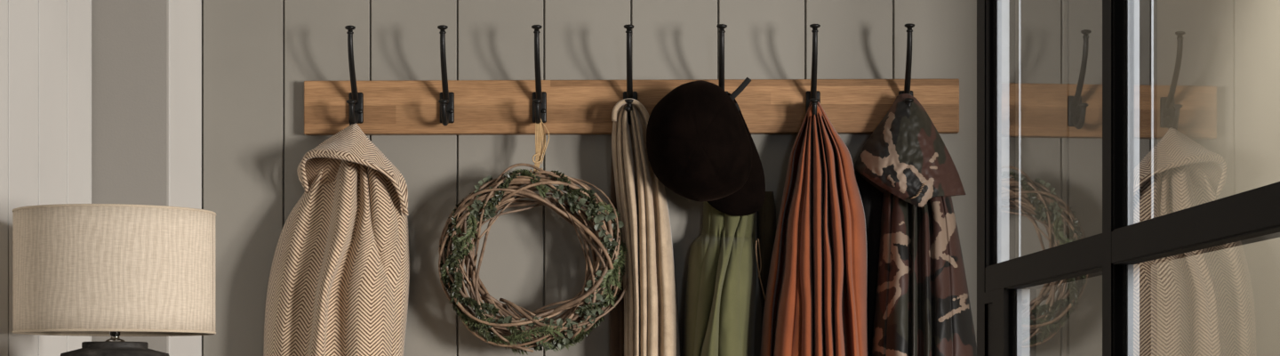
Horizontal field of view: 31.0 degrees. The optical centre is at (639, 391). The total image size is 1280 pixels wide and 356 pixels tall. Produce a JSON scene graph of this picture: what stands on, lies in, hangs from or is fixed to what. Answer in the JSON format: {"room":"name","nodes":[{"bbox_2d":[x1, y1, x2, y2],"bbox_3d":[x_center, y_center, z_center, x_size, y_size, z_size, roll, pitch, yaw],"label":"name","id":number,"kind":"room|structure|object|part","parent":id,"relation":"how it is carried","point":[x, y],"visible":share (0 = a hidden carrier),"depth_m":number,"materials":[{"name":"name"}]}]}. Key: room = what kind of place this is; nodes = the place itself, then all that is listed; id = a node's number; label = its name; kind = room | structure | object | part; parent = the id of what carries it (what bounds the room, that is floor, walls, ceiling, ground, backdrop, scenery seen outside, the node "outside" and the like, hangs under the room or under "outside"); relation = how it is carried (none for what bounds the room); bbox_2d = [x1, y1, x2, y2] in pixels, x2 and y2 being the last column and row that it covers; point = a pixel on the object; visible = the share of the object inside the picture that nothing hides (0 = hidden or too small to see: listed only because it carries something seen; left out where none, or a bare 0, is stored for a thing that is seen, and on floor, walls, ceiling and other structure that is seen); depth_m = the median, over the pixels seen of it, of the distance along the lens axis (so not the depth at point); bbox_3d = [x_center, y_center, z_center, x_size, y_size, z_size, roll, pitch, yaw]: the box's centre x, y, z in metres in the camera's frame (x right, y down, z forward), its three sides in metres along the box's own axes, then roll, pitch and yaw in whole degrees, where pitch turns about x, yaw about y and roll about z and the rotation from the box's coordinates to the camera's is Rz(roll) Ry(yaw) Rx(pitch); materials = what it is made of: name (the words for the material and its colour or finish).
{"room":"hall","nodes":[
{"label":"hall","id":0,"kind":"room"},
{"bbox_2d":[0,0,91,355],"bbox_3d":[-1.016,-0.075,2.624,0.022,2.550,2.934,0,0,1],"label":"wall","id":1,"kind":"structure","parent":0,"point":[45,45],"depth_m":3.77,"materials":[{"name":"beige paint"}]},
{"bbox_2d":[91,0,168,352],"bbox_3d":[-0.899,-0.075,4.227,0.138,2.550,0.276,0,0,1],"label":"wall","id":2,"kind":"structure","parent":0,"point":[130,38],"depth_m":4.09,"materials":[{"name":"paint"}]},
{"bbox_2d":[168,0,201,355],"bbox_3d":[-0.831,-0.075,4.222,0.004,2.550,0.263,0,0,1],"label":"trim","id":3,"kind":"structure","parent":2,"relation":"attached to","point":[185,16],"depth_m":4.21,"materials":[{"name":"beige paint"}]},
{"bbox_2d":[201,0,1157,355],"bbox_3d":[0.069,-0.075,4.336,1.793,2.550,0.007,0,0,1],"label":"wall","id":4,"kind":"structure","parent":0,"point":[258,56],"depth_m":4.34,"materials":[{"name":"beige paint"}]},
{"bbox_2d":[304,78,959,135],"bbox_3d":[-0.018,-0.531,4.321,1.222,0.100,0.026,0,0,1],"label":"rail","id":5,"kind":"object","parent":4,"relation":"attached to","point":[766,106],"visible":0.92,"depth_m":4.31,"materials":[{"name":"brown wood"}]},
{"bbox_2d":[344,25,363,124],"bbox_3d":[-0.531,-0.582,4.277,0.027,0.180,0.089,0,0,1],"label":"coat hook","id":6,"kind":"object","parent":5,"relation":"attached to","point":[356,100],"visible":1,"depth_m":4.27,"materials":[{"name":"black metal"}]},
{"bbox_2d":[263,115,409,355],"bbox_3d":[-0.574,-0.089,4.248,0.293,0.846,0.192,0,0,1],"label":"coat","id":7,"kind":"object","parent":6,"relation":"hanging from","point":[339,284],"visible":1,"depth_m":4.22,"materials":[{"name":"fabric"}]},
{"bbox_2d":[296,123,408,215],"bbox_3d":[-0.532,-0.410,4.242,0.210,0.171,0.115,0,0,1],"label":"hood","id":8,"kind":"object","parent":7,"relation":"attached to","point":[345,174],"depth_m":4.25,"materials":[{"name":"fabric"}]},
{"bbox_3d":[-0.532,-0.663,4.242,0.019,0.017,0.019,0,0,10],"label":"knob","id":9,"kind":"part","parent":6,"relation":"part of","materials":[{"name":"black metal"}]},
{"bbox_3d":[-0.531,-0.531,4.257,0.019,0.014,0.018,0,0,1],"label":"knob","id":10,"kind":"part","parent":6,"relation":"part of","materials":[{"name":"black metal"}]},
{"bbox_3d":[-0.531,-0.598,4.279,0.012,0.128,0.081,0,0,1],"label":"arm","id":11,"kind":"part","parent":6,"relation":"part of","materials":[{"name":"black metal"}]},
{"bbox_2d":[437,24,454,125],"bbox_3d":[-0.361,-0.582,4.273,0.027,0.180,0.089,0,0,1],"label":"coat hook","id":12,"kind":"object","parent":5,"relation":"attached to","point":[446,100],"visible":1,"depth_m":4.26,"materials":[{"name":"black metal"}]},
{"bbox_3d":[-0.362,-0.663,4.239,0.019,0.017,0.019,0,0,10],"label":"knob","id":13,"kind":"part","parent":12,"relation":"part of","materials":[{"name":"black metal"}]},
{"bbox_3d":[-0.362,-0.531,4.253,0.019,0.014,0.018,0,0,1],"label":"knob","id":14,"kind":"part","parent":12,"relation":"part of","materials":[{"name":"black metal"}]},
{"bbox_3d":[-0.361,-0.598,4.275,0.012,0.128,0.081,0,0,1],"label":"arm","id":15,"kind":"part","parent":12,"relation":"part of","materials":[{"name":"black metal"}]},
{"bbox_2d":[531,24,546,123],"bbox_3d":[-0.188,-0.582,4.269,0.027,0.180,0.089,0,0,1],"label":"coat hook","id":16,"kind":"object","parent":5,"relation":"attached to","point":[539,97],"visible":1,"depth_m":4.26,"materials":[{"name":"black metal"}]},
{"bbox_2d":[438,118,628,355],"bbox_3d":[-0.195,-0.285,4.251,0.355,0.439,0.090,0,0,1],"label":"twig wreath","id":17,"kind":"object","parent":16,"relation":"hanging from","point":[574,324],"visible":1,"depth_m":4.23,"materials":[{"name":"green plant"}]},
{"bbox_3d":[-0.189,-0.663,4.235,0.019,0.017,0.019,0,0,10],"label":"knob","id":18,"kind":"part","parent":16,"relation":"part of","materials":[{"name":"black metal"}]},
{"bbox_3d":[-0.189,-0.531,4.249,0.019,0.014,0.018,0,0,1],"label":"knob","id":19,"kind":"part","parent":16,"relation":"part of","materials":[{"name":"black metal"}]},
{"bbox_3d":[-0.188,-0.598,4.271,0.012,0.128,0.081,0,0,1],"label":"arm","id":20,"kind":"part","parent":16,"relation":"part of","materials":[{"name":"black metal"}]},
{"bbox_2d":[623,24,637,124],"bbox_3d":[-0.019,-0.582,4.265,0.027,0.180,0.089,0,0,1],"label":"coat hook","id":21,"kind":"object","parent":5,"relation":"attached to","point":[629,94],"visible":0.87,"depth_m":4.25,"materials":[{"name":"black metal"}]},
{"bbox_3d":[-0.020,-0.663,4.231,0.019,0.017,0.019,0,0,10],"label":"knob","id":22,"kind":"part","parent":21,"relation":"part of","materials":[{"name":"black metal"}]},
{"bbox_3d":[-0.020,-0.531,4.245,0.019,0.014,0.018,0,0,1],"label":"knob","id":23,"kind":"part","parent":21,"relation":"part of","materials":[{"name":"black metal"}]},
{"bbox_3d":[-0.019,-0.598,4.267,0.012,0.128,0.081,0,0,1],"label":"arm","id":24,"kind":"part","parent":21,"relation":"part of","materials":[{"name":"black metal"}]},
{"bbox_2d":[609,98,680,355],"bbox_3d":[0.012,-0.104,4.261,0.146,0.873,0.123,0,0,1],"label":"scarf","id":25,"kind":"object","parent":21,"relation":"hanging from","point":[645,321],"visible":0.95,"depth_m":4.23,"materials":[{"name":"beige fabric"}]},
{"bbox_2d":[716,24,727,93],"bbox_3d":[0.150,-0.582,4.261,0.027,0.180,0.089,0,0,1],"label":"coat hook","id":26,"kind":"object","parent":5,"relation":"attached to","point":[721,78],"visible":0.47,"depth_m":4.23,"materials":[{"name":"black metal"}]},
{"bbox_2d":[646,77,765,215],"bbox_3d":[0.130,-0.447,4.187,0.222,0.251,0.141,0,0,-14],"label":"cap","id":27,"kind":"object","parent":26,"relation":"hanging from","point":[700,145],"visible":1,"depth_m":4.15,"materials":[{"name":"black fabric"}]},
{"bbox_3d":[0.150,-0.598,4.263,0.012,0.128,0.081,0,0,1],"label":"arm","id":28,"kind":"part","parent":26,"relation":"part of","materials":[{"name":"black metal"}]},
{"bbox_3d":[0.150,-0.663,4.227,0.019,0.017,0.019,0,0,10],"label":"knob","id":29,"kind":"part","parent":26,"relation":"part of","materials":[{"name":"black metal"}]},
{"bbox_2d":[681,191,775,355],"bbox_3d":[0.157,-0.099,4.239,0.191,0.865,0.176,0,0,1],"label":"jacket","id":30,"kind":"object","parent":26,"relation":"hanging from","point":[719,315],"visible":0.56,"depth_m":4.22,"materials":[{"name":"fabric"}]},
{"bbox_2d":[805,24,820,118],"bbox_3d":[0.321,-0.582,4.257,0.027,0.180,0.089,0,0,1],"label":"coat hook","id":31,"kind":"object","parent":5,"relation":"attached to","point":[813,96],"visible":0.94,"depth_m":4.24,"materials":[{"name":"black metal"}]},
{"bbox_3d":[0.321,-0.598,4.259,0.012,0.128,0.081,0,0,1],"label":"arm","id":32,"kind":"part","parent":31,"relation":"part of","materials":[{"name":"black metal"}]},
{"bbox_2d":[760,102,868,355],"bbox_3d":[0.320,-0.103,4.214,0.254,0.868,0.195,0,0,1],"label":"scarf","id":33,"kind":"object","parent":31,"relation":"hanging from","point":[816,300],"visible":0.99,"depth_m":4.19,"materials":[{"name":"fabric"}]},
{"bbox_3d":[0.320,-0.531,4.237,0.019,0.014,0.018,0,0,1],"label":"knob","id":34,"kind":"part","parent":31,"relation":"part of","materials":[{"name":"black metal"}]},
{"bbox_3d":[0.320,-0.663,4.223,0.019,0.017,0.019,0,0,-8],"label":"knob","id":35,"kind":"part","parent":31,"relation":"part of","materials":[{"name":"black metal"}]},
{"bbox_2d":[898,23,914,106],"bbox_3d":[0.493,-0.582,4.253,0.027,0.180,0.089,0,0,1],"label":"coat hook","id":36,"kind":"object","parent":5,"relation":"attached to","point":[908,60],"visible":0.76,"depth_m":4.23,"materials":[{"name":"black metal"}]},
{"bbox_3d":[0.493,-0.598,4.255,0.012,0.128,0.081,0,0,1],"label":"arm","id":37,"kind":"part","parent":36,"relation":"part of","materials":[{"name":"black metal"}]},
{"bbox_3d":[0.493,-0.531,4.234,0.019,0.014,0.018,0,0,1],"label":"knob","id":38,"kind":"part","parent":36,"relation":"part of","materials":[{"name":"black metal"}]},
{"bbox_3d":[0.492,-0.663,4.219,0.019,0.017,0.019,0,0,-8],"label":"knob","id":39,"kind":"part","parent":36,"relation":"part of","materials":[{"name":"black metal"}]},
{"bbox_2d":[853,93,976,355],"bbox_3d":[0.523,-0.107,4.244,0.269,0.880,0.150,0,0,1],"label":"jacket","id":40,"kind":"object","parent":36,"relation":"hanging from","point":[908,178],"visible":0.99,"depth_m":4.22,"materials":[{"name":"fabric"}]},
{"bbox_2d":[853,93,966,207],"bbox_3d":[0.498,-0.441,4.238,0.208,0.212,0.093,0,0,1],"label":"hood","id":41,"kind":"object","parent":40,"relation":"attached to","point":[905,162],"depth_m":4.23,"materials":[{"name":"fabric"}]},
{"bbox_2d":[1157,0,1279,355],"bbox_3d":[1.083,-0.075,3.948,0.134,2.550,0.912,0,0,-8],"label":"wall","id":42,"kind":"structure","parent":0,"point":[1219,60],"depth_m":4.05,"materials":[{"name":"glass"}]},
{"bbox_3d":[0.456,1.225,2.423,5.200,0.050,4.200,0,0,1],"label":"floor","id":43,"kind":"structure","parent":0,"visible":0},
{"bbox_2d":[976,0,1279,355],"bbox_3d":[0.313,0.164,1.598,0.075,2.048,0.997,0,0,-2],"label":"door","id":44,"kind":"structure","parent":43,"relation":"on","point":[1012,268],"depth_m":1.67,"materials":[{"name":"black paint"}]},
{"bbox_3d":[0.322,0.131,2.001,0.025,0.439,0.088,0,0,-2],"label":"lock panel","id":45,"kind":"part","parent":44,"relation":"part of","materials":[{"name":"black paint"}]},
{"bbox_3d":[0.321,-0.465,1.826,0.001,0.714,0.442,0,0,-2],"label":"glass pane","id":46,"kind":"part","parent":44,"relation":"part of","materials":[{"name":"clear glass"}]},
{"bbox_3d":[0.322,0.426,1.782,0.001,1.028,0.354,0,0,-2],"label":"glass pane","id":47,"kind":"part","parent":44,"relation":"part of","materials":[{"name":"clear glass"}]},
{"bbox_3d":[-0.739,0.770,3.306,0.479,0.860,0.870,0,0,1],"label":"console table","id":48,"kind":"object","parent":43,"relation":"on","visible":0},
{"bbox_2d":[12,203,215,355],"bbox_3d":[-0.775,0.037,3.499,0.295,0.606,0.448,0,0,1],"label":"table lamp","id":49,"kind":"object","parent":48,"relation":"on","point":[115,270],"visible":1,"depth_m":3.30,"materials":[{"name":"fabric"}]}
]}

